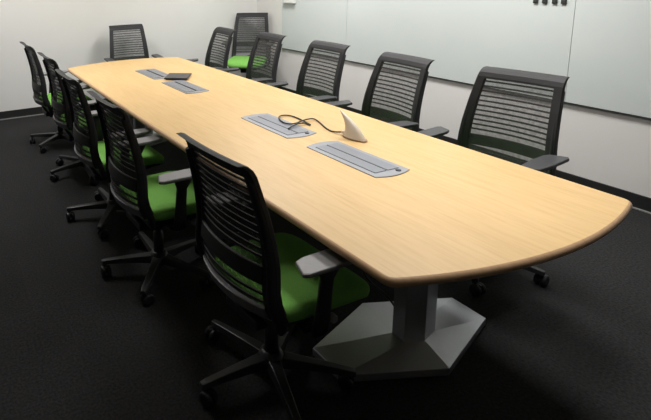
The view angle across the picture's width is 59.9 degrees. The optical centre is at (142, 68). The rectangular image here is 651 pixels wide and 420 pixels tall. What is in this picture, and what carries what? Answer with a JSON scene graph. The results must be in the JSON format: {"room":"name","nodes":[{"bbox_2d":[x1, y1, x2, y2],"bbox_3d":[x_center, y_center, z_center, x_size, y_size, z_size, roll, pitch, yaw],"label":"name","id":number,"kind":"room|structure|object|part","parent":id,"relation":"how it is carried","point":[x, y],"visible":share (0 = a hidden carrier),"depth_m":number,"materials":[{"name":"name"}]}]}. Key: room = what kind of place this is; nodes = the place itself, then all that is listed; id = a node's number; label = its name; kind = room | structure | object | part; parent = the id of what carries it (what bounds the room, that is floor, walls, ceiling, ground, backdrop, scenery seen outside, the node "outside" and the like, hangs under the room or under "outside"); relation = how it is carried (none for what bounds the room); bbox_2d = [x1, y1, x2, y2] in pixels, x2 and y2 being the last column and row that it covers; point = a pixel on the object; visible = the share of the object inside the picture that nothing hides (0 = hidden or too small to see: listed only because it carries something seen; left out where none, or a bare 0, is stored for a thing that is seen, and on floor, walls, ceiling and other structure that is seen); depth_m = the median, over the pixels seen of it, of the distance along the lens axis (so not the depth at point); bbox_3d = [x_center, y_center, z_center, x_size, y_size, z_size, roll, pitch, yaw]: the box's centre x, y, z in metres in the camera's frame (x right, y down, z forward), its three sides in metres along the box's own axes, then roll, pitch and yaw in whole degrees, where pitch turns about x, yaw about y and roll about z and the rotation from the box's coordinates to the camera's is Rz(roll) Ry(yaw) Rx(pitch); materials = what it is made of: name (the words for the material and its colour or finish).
{"room":"conference room","nodes":[
{"label":"conference room","id":0,"kind":"room"},
{"bbox_2d":[0,0,256,111],"bbox_3d":[-1.433,-0.783,6.100,6.695,2.750,0.120,-6,11,-21],"label":"wall","id":1,"kind":"structure","parent":0,"point":[72,33],"depth_m":6.40,"materials":[{"name":"paint"}]},
{"bbox_2d":[0,98,114,119],"bbox_3d":[-1.358,0.531,6.278,6.455,0.098,0.012,-6,11,-21],"label":"baseboard","id":2,"kind":"structure","parent":1,"relation":"attached to","point":[36,110],"depth_m":6.23,"materials":[{"name":"rubber"}]},
{"bbox_2d":[0,105,650,419],"bbox_3d":[0.191,1.280,2.462,6.695,0.120,8.620,-6,11,-21],"label":"floor","id":3,"kind":"structure","parent":0,"point":[77,343],"depth_m":2.38,"materials":[{"name":"grey carpet"}]},
{"bbox_2d":[20,41,91,153],"bbox_3d":[-0.821,0.246,5.112,0.678,1.036,0.684,-6,11,-22],"label":"office chair","id":4,"kind":"object","parent":3,"relation":"on","point":[41,97],"visible":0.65,"depth_m":4.94,"materials":[{"name":"black plastic"}]},
{"bbox_3d":[-0.984,0.099,5.018,0.324,0.701,0.504,-6,11,-22],"label":"frame","id":5,"kind":"part","parent":4,"relation":"part of","materials":[{"name":"plastic"}]},
{"bbox_3d":[-1.019,0.311,5.038,0.082,0.046,0.401,-6,11,-22],"label":"rail","id":6,"kind":"part","parent":4,"relation":"part of","materials":[{"name":"plastic"}]},
{"bbox_3d":[-0.997,0.670,5.217,0.287,0.045,0.066,0,11,12],"label":"leg","id":7,"kind":"part","parent":4,"relation":"part of","materials":[{"name":"plastic"}]},
{"bbox_3d":[-0.909,0.701,5.029,0.066,0.045,0.287,4,12,29],"label":"leg","id":8,"kind":"part","parent":4,"relation":"part of","materials":[{"name":"plastic"}]},
{"bbox_3d":[-0.766,0.321,5.147,0.490,0.095,0.482,-6,11,-22],"label":"seat","id":9,"kind":"part","parent":4,"relation":"part of","materials":[{"name":"green fabric"}]},
{"bbox_2d":[37,52,110,184],"bbox_3d":[-0.508,0.377,4.332,0.651,1.036,0.678,-6,11,-22],"label":"office chair","id":10,"kind":"object","parent":3,"relation":"on","point":[59,101],"visible":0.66,"depth_m":4.17,"materials":[{"name":"black plastic"}]},
{"bbox_3d":[-0.652,0.228,4.246,0.324,0.701,0.504,-6,11,-22],"label":"frame","id":11,"kind":"part","parent":10,"relation":"part of","materials":[{"name":"plastic"}]},
{"bbox_3d":[-0.686,0.439,4.266,0.082,0.046,0.401,-6,11,-22],"label":"rail","id":12,"kind":"part","parent":10,"relation":"part of","materials":[{"name":"plastic"}]},
{"bbox_3d":[-0.638,0.822,4.313,0.287,0.045,0.066,-9,12,-33],"label":"leg","id":13,"kind":"part","parent":10,"relation":"part of","materials":[{"name":"plastic"}]},
{"bbox_3d":[-0.629,0.783,4.519,0.287,0.045,0.066,6,13,38],"label":"leg","id":14,"kind":"part","parent":10,"relation":"part of","materials":[{"name":"plastic"}]},
{"bbox_3d":[-0.441,0.827,4.240,0.066,0.045,0.287,-5,11,-15],"label":"leg","id":15,"kind":"part","parent":10,"relation":"part of","materials":[{"name":"plastic"}]},
{"bbox_3d":[-0.405,0.418,4.136,0.109,0.306,0.148,-6,11,-22],"label":"arm","id":16,"kind":"part","parent":10,"relation":"part of","materials":[{"name":"black plastic"}]},
{"bbox_2d":[55,69,163,238],"bbox_3d":[-0.216,0.517,3.502,0.656,1.036,0.684,-6,11,-21],"label":"office chair","id":17,"kind":"object","parent":3,"relation":"on","point":[89,147],"visible":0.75,"depth_m":3.37,"materials":[{"name":"black plastic"}]},
{"bbox_3d":[-0.366,0.368,3.416,0.324,0.701,0.504,-6,11,-21],"label":"frame","id":18,"kind":"part","parent":17,"relation":"part of","materials":[{"name":"plastic"}]},
{"bbox_3d":[-0.401,0.580,3.438,0.082,0.046,0.401,-6,11,-21],"label":"rail","id":19,"kind":"part","parent":17,"relation":"part of","materials":[{"name":"plastic"}]},
{"bbox_3d":[-0.380,0.949,3.565,0.287,0.045,0.066,-3,10,-4],"label":"leg","id":20,"kind":"part","parent":17,"relation":"part of","materials":[{"name":"plastic"}]},
{"bbox_3d":[-0.287,0.490,3.713,0.109,0.306,0.148,-6,11,-21],"label":"arm","id":21,"kind":"part","parent":17,"relation":"part of","materials":[{"name":"black plastic"}]},
{"bbox_3d":[-0.271,0.912,3.740,0.066,0.045,0.287,-6,11,-22],"label":"leg","id":22,"kind":"part","parent":17,"relation":"part of","materials":[{"name":"plastic"}]},
{"bbox_3d":[-0.243,0.972,3.407,0.066,0.045,0.287,0,11,13],"label":"leg","id":23,"kind":"part","parent":17,"relation":"part of","materials":[{"name":"plastic"}]},
{"bbox_3d":[-0.050,0.950,3.485,0.287,0.045,0.066,4,12,31],"label":"leg","id":24,"kind":"part","parent":17,"relation":"part of","materials":[{"name":"plastic"}]},
{"bbox_3d":[-0.146,0.590,3.542,0.490,0.095,0.482,-6,11,-21],"label":"seat","id":25,"kind":"part","parent":17,"relation":"part of","materials":[{"name":"green fabric"}]},
{"bbox_2d":[104,24,162,116],"bbox_3d":[-0.105,0.032,6.132,0.678,1.036,0.715,-5,11,-15],"label":"office chair","id":26,"kind":"object","parent":3,"relation":"on","point":[127,42],"visible":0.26,"depth_m":6.32,"materials":[{"name":"black plastic"}]},
{"bbox_3d":[-0.154,-0.158,6.249,0.504,0.701,0.399,-5,11,-15],"label":"frame","id":27,"kind":"part","parent":26,"relation":"part of","materials":[{"name":"plastic"}]},
{"bbox_2d":[87,91,212,305],"bbox_3d":[0.083,0.630,2.819,0.668,1.036,0.693,-7,11,-23],"label":"office chair","id":28,"kind":"object","parent":3,"relation":"on","point":[154,202],"visible":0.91,"depth_m":2.67,"materials":[{"name":"black plastic"}]},
{"bbox_3d":[-0.088,1.061,2.887,0.287,0.045,0.066,-2,10,-1],"label":"leg","id":29,"kind":"part","parent":28,"relation":"part of","materials":[{"name":"plastic"}]},
{"bbox_3d":[-0.106,0.695,2.745,0.082,0.046,0.401,-7,11,-23],"label":"rail","id":30,"kind":"part","parent":28,"relation":"part of","materials":[{"name":"plastic"}]},
{"bbox_3d":[-0.071,0.483,2.725,0.324,0.701,0.504,-7,11,-23],"label":"frame","id":31,"kind":"part","parent":28,"relation":"part of","materials":[{"name":"plastic"}]},
{"bbox_3d":[0.030,1.026,3.057,0.066,0.045,0.287,-6,11,-19],"label":"leg","id":32,"kind":"part","parent":28,"relation":"part of","materials":[{"name":"plastic"}]},
{"bbox_3d":[0.040,1.086,2.723,0.066,0.045,0.287,1,11,16],"label":"leg","id":33,"kind":"part","parent":28,"relation":"part of","materials":[{"name":"plastic"}]},
{"bbox_3d":[0.146,0.704,2.858,0.490,0.095,0.482,-7,11,-23],"label":"seat","id":34,"kind":"part","parent":28,"relation":"part of","materials":[{"name":"green fabric"}]},
{"bbox_3d":[0.178,0.672,2.619,0.109,0.306,0.148,-7,11,-23],"label":"arm","id":35,"kind":"part","parent":28,"relation":"part of","materials":[{"name":"black plastic"}]},
{"bbox_3d":[0.232,1.029,2.997,0.287,0.046,0.066,-10,13,-37],"label":"leg","id":36,"kind":"part","parent":28,"relation":"part of","materials":[{"name":"plastic"}]},
{"bbox_3d":[0.238,1.066,2.791,0.287,0.045,0.066,5,13,34],"label":"leg","id":37,"kind":"part","parent":28,"relation":"part of","materials":[{"name":"plastic"}]},
{"bbox_3d":[0.249,0.797,2.755,0.034,0.033,0.137,-7,11,-23],"label":"tension knob","id":38,"kind":"part","parent":28,"relation":"part of","materials":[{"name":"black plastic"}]},
{"bbox_2d":[186,27,235,68],"bbox_3d":[0.600,0.114,5.537,0.724,1.036,0.685,-5,11,-16],"label":"office chair","id":39,"kind":"object","parent":3,"relation":"on","point":[218,50],"visible":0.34,"depth_m":5.58,"materials":[{"name":"black plastic"}]},
{"bbox_3d":[0.743,-0.065,5.551,0.399,0.701,0.504,-5,11,-16],"label":"frame","id":40,"kind":"part","parent":39,"relation":"part of","materials":[{"name":"plastic"}]},
{"bbox_2d":[227,13,268,72],"bbox_3d":[1.391,-0.166,6.817,0.678,1.066,0.715,2,11,20],"label":"office chair","id":41,"kind":"object","parent":3,"relation":"on","point":[248,26],"visible":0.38,"depth_m":7.00,"materials":[{"name":"black plastic"}]},
{"bbox_3d":[1.355,-0.081,6.729,0.482,0.095,0.490,2,11,20],"label":"seat","id":42,"kind":"part","parent":41,"relation":"part of","materials":[{"name":"green fabric"}]},
{"bbox_3d":[1.463,-0.176,7.010,0.401,0.046,0.084,2,11,20],"label":"rail","id":43,"kind":"part","parent":41,"relation":"part of","materials":[{"name":"plastic"}]},
{"bbox_3d":[1.438,-0.374,6.927,0.504,0.701,0.399,2,11,20],"label":"frame","id":44,"kind":"part","parent":41,"relation":"part of","materials":[{"name":"plastic"}]},
{"bbox_2d":[218,32,285,83],"bbox_3d":[0.946,0.213,4.921,0.715,1.036,0.678,-5,11,-17],"label":"office chair","id":45,"kind":"object","parent":3,"relation":"on","point":[262,65],"visible":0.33,"depth_m":4.96,"materials":[{"name":"black plastic"}]},
{"bbox_3d":[1.088,0.035,4.935,0.399,0.701,0.504,-5,11,-17],"label":"frame","id":46,"kind":"part","parent":45,"relation":"part of","materials":[{"name":"plastic"}]},
{"bbox_2d":[176,132,369,419],"bbox_3d":[0.502,0.758,2.030,0.657,1.036,0.678,-7,11,-24],"label":"office chair","id":47,"kind":"object","parent":3,"relation":"on","point":[276,282],"visible":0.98,"depth_m":1.89,"materials":[{"name":"black plastic"}]},
{"bbox_3d":[0.357,1.198,2.046,0.287,0.045,0.066,-6,11,-21],"label":"leg","id":48,"kind":"part","parent":47,"relation":"part of","materials":[{"name":"plastic"}]},
{"bbox_3d":[0.362,0.610,1.941,0.324,0.701,0.504,-7,11,-24],"label":"frame","id":49,"kind":"part","parent":47,"relation":"part of","materials":[{"name":"plastic"}]},
{"bbox_3d":[0.329,0.822,1.960,0.082,0.046,0.401,-7,11,-24],"label":"rail","id":50,"kind":"part","parent":47,"relation":"part of","materials":[{"name":"plastic"}]},
{"bbox_3d":[0.409,1.159,2.246,0.066,0.045,0.287,-11,13,-39],"label":"leg","id":51,"kind":"part","parent":47,"relation":"part of","materials":[{"name":"plastic"}]},
{"bbox_3d":[0.534,1.211,1.935,0.066,0.045,0.287,-3,10,-3],"label":"leg","id":52,"kind":"part","parent":47,"relation":"part of","materials":[{"name":"plastic"}]},
{"bbox_3d":[0.618,1.149,2.258,0.066,0.046,0.287,4,12,32],"label":"leg","id":53,"kind":"part","parent":47,"relation":"part of","materials":[{"name":"plastic"}]},
{"bbox_3d":[0.614,0.798,1.840,0.109,0.306,0.148,-7,11,-24],"label":"arm","id":54,"kind":"part","parent":47,"relation":"part of","materials":[{"name":"black plastic"}]},
{"bbox_3d":[0.578,0.830,2.078,0.490,0.095,0.482,-7,11,-24],"label":"seat","id":55,"kind":"part","parent":47,"relation":"part of","materials":[{"name":"green fabric"}]},
{"bbox_3d":[0.696,1.181,2.065,0.287,0.045,0.066,0,11,14],"label":"leg","id":56,"kind":"part","parent":47,"relation":"part of","materials":[{"name":"plastic"}]},
{"bbox_3d":[0.684,0.922,1.977,0.034,0.033,0.137,-7,11,-24],"label":"tension knob","id":57,"kind":"part","parent":47,"relation":"part of","materials":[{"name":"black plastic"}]},
{"bbox_2d":[266,40,349,102],"bbox_3d":[1.236,0.336,4.184,0.736,1.036,0.687,-6,11,-19],"label":"office chair","id":58,"kind":"object","parent":3,"relation":"on","point":[320,74],"visible":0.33,"depth_m":4.22,"materials":[{"name":"black plastic"}]},
{"bbox_3d":[1.381,0.156,4.208,0.399,0.701,0.504,-6,11,-19],"label":"frame","id":59,"kind":"part","parent":58,"relation":"part of","materials":[{"name":"plastic"}]},
{"bbox_2d":[67,57,631,381],"bbox_3d":[0.553,0.607,3.685,1.261,0.735,4.310,-6,11,-21],"label":"conference table","id":60,"kind":"object","parent":3,"relation":"on","point":[458,213],"visible":0.88,"depth_m":2.17,"materials":[{"name":"brown wood"}]},
{"bbox_2d":[136,69,167,78],"bbox_3d":[0.103,0.049,4.763,0.200,0.008,0.504,-6,11,-21],"label":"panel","id":61,"kind":"object","parent":60,"relation":"on","point":[151,73],"visible":0.86,"depth_m":4.74,"materials":[{"name":"metal"}]},
{"bbox_3d":[0.057,0.053,4.745,0.070,0.005,0.405,-6,11,-21],"label":"flap lid","id":62,"kind":"part","parent":61,"relation":"part of","materials":[{"name":"metal"}]},
{"bbox_3d":[0.150,0.043,4.780,0.070,0.005,0.405,-6,11,-21],"label":"flap lid","id":63,"kind":"part","parent":61,"relation":"part of","materials":[{"name":"metal"}]},
{"bbox_2d":[164,73,191,79],"bbox_3d":[0.309,0.070,4.549,0.205,0.012,0.235,0,11,14],"label":"tablet","id":64,"kind":"object","parent":60,"relation":"on","point":[186,76],"visible":1,"depth_m":4.52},
{"bbox_2d":[162,80,208,93],"bbox_3d":[0.336,0.146,4.186,0.200,0.008,0.504,-6,11,-21],"label":"tray","id":65,"kind":"object","parent":60,"relation":"on","point":[186,87],"visible":1,"depth_m":4.15,"materials":[{"name":"metal"}]},
{"bbox_3d":[0.289,0.149,4.167,0.070,0.005,0.405,-6,11,-21],"label":"flap lid","id":66,"kind":"part","parent":65,"relation":"part of","materials":[{"name":"metal"}]},
{"bbox_3d":[0.382,0.139,4.203,0.070,0.005,0.405,-6,11,-21],"label":"flap lid","id":67,"kind":"part","parent":65,"relation":"part of","materials":[{"name":"metal"}]},
{"bbox_2d":[241,113,315,137],"bbox_3d":[0.791,0.334,3.064,0.200,0.008,0.504,-6,11,-21],"label":"outlet panel","id":68,"kind":"object","parent":60,"relation":"on","point":[267,121],"visible":1,"depth_m":3.02,"materials":[{"name":"metal"}]},
{"bbox_3d":[0.756,0.336,3.050,0.066,0.004,0.396,-6,11,-21],"label":"flap lid","id":69,"kind":"part","parent":68,"relation":"part of","materials":[{"name":"grey metal"}]},
{"bbox_3d":[0.825,0.329,3.077,0.066,0.004,0.396,-6,11,-21],"label":"flap lid","id":70,"kind":"part","parent":68,"relation":"part of","materials":[{"name":"grey metal"}]},
{"bbox_2d":[278,115,340,132],"bbox_3d":[0.936,0.325,3.032,0.251,0.024,0.433,-4,11,-10],"label":"cable","id":71,"kind":"object","parent":60,"relation":"on","point":[304,121],"visible":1,"depth_m":3.04,"materials":[{"name":"black rubber"}]},
{"bbox_2d":[339,109,367,142],"bbox_3d":[1.124,0.306,2.770,0.076,0.142,0.181,-6,11,-21],"label":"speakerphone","id":72,"kind":"object","parent":60,"relation":"on","point":[352,132],"visible":1,"depth_m":2.75,"materials":[{"name":"beige plastic"}]},
{"bbox_2d":[307,141,409,177],"bbox_3d":[1.020,0.429,2.495,0.200,0.008,0.499,-6,11,-21],"label":"outlet panel","id":73,"kind":"object","parent":60,"relation":"on","point":[374,166],"visible":1,"depth_m":2.45,"materials":[{"name":"metal"}]},
{"bbox_3d":[0.986,0.431,2.482,0.066,0.004,0.391,-6,11,-21],"label":"flap lid","id":74,"kind":"part","parent":73,"relation":"part of","materials":[{"name":"grey metal"}]},
{"bbox_3d":[1.054,0.424,2.509,0.066,0.004,0.391,-6,11,-21],"label":"flap lid","id":75,"kind":"part","parent":73,"relation":"part of","materials":[{"name":"grey metal"}]},
{"bbox_2d":[362,270,393,306],"bbox_3d":[0.984,0.789,2.164,0.208,0.516,0.017,-6,11,-18],"label":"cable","id":76,"kind":"object","parent":60,"relation":"hanging from","point":[364,274],"visible":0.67,"depth_m":2.19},
{"bbox_2d":[326,52,434,131],"bbox_3d":[1.488,0.455,3.481,0.715,1.036,0.678,-5,11,-16],"label":"office chair","id":77,"kind":"object","parent":3,"relation":"on","point":[394,93],"visible":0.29,"depth_m":3.50,"materials":[{"name":"black plastic"}]},
{"bbox_3d":[1.630,0.277,3.494,0.399,0.701,0.504,-5,11,-16],"label":"frame","id":78,"kind":"part","parent":77,"relation":"part of","materials":[{"name":"plastic"}]},
{"bbox_2d":[418,66,569,295],"bbox_3d":[1.835,0.567,2.798,0.715,1.036,0.678,-8,12,-28],"label":"office chair","id":79,"kind":"object","parent":3,"relation":"on","point":[511,115],"visible":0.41,"depth_m":2.84,"materials":[{"name":"black plastic"}]},
{"bbox_3d":[1.965,0.384,2.840,0.399,0.701,0.504,-8,12,-28],"label":"frame","id":80,"kind":"part","parent":79,"relation":"part of","materials":[{"name":"plastic"}]},
{"bbox_3d":[1.940,1.012,2.726,0.066,0.045,0.287,-11,14,-40],"label":"leg","id":81,"kind":"part","parent":79,"relation":"part of","materials":[{"name":"plastic"}]},
{"bbox_2d":[257,0,650,197],"bbox_3d":[3.212,-0.454,3.324,0.120,2.750,8.500,-6,11,-21],"label":"wall","id":82,"kind":"structure","parent":0,"point":[613,149],"depth_m":3.72,"materials":[{"name":"paint"}]},
{"bbox_2d":[282,0,346,58],"bbox_3d":[2.006,-0.909,6.119,0.030,1.502,1.142,-6,11,-21],"label":"board","id":83,"kind":"object","parent":82,"relation":"attached to","point":[304,22],"visible":0.82,"depth_m":6.17,"materials":[{"name":"silver metal"}]},
{"bbox_2d":[281,0,295,3],"bbox_3d":[1.827,-0.867,6.504,0.048,0.100,0.240,-6,11,-21],"label":"ledge","id":84,"kind":"object","parent":83,"relation":"attached to","point":[285,1],"visible":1,"depth_m":6.49,"materials":[{"name":"white"}]},
{"bbox_2d":[345,0,575,102],"bbox_3d":[2.618,-0.655,4.598,0.030,1.502,2.170,-6,11,-21],"label":"board","id":85,"kind":"object","parent":82,"relation":"attached to","point":[463,37],"visible":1,"depth_m":4.39,"materials":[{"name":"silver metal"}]},
{"bbox_2d":[277,86,650,211],"bbox_3d":[3.180,0.848,3.588,0.012,0.098,8.368,-6,11,-21],"label":"baseboard","id":86,"kind":"structure","parent":82,"relation":"attached to","point":[638,201],"depth_m":3.60,"materials":[{"name":"rubber"}]},
{"bbox_2d":[565,0,650,118],"bbox_3d":[3.382,-0.338,2.703,0.030,1.502,1.959,-6,11,-21],"label":"board","id":87,"kind":"object","parent":82,"relation":"attached to","point":[609,70],"visible":1,"depth_m":3.44,"materials":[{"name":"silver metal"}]},
{"bbox_2d":[632,206,650,213],"bbox_3d":[3.174,0.895,3.583,0.012,0.008,8.350,-6,11,-21],"label":"trim","id":88,"kind":"structure","parent":82,"relation":"attached to","point":[632,206],"depth_m":3.38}
]}

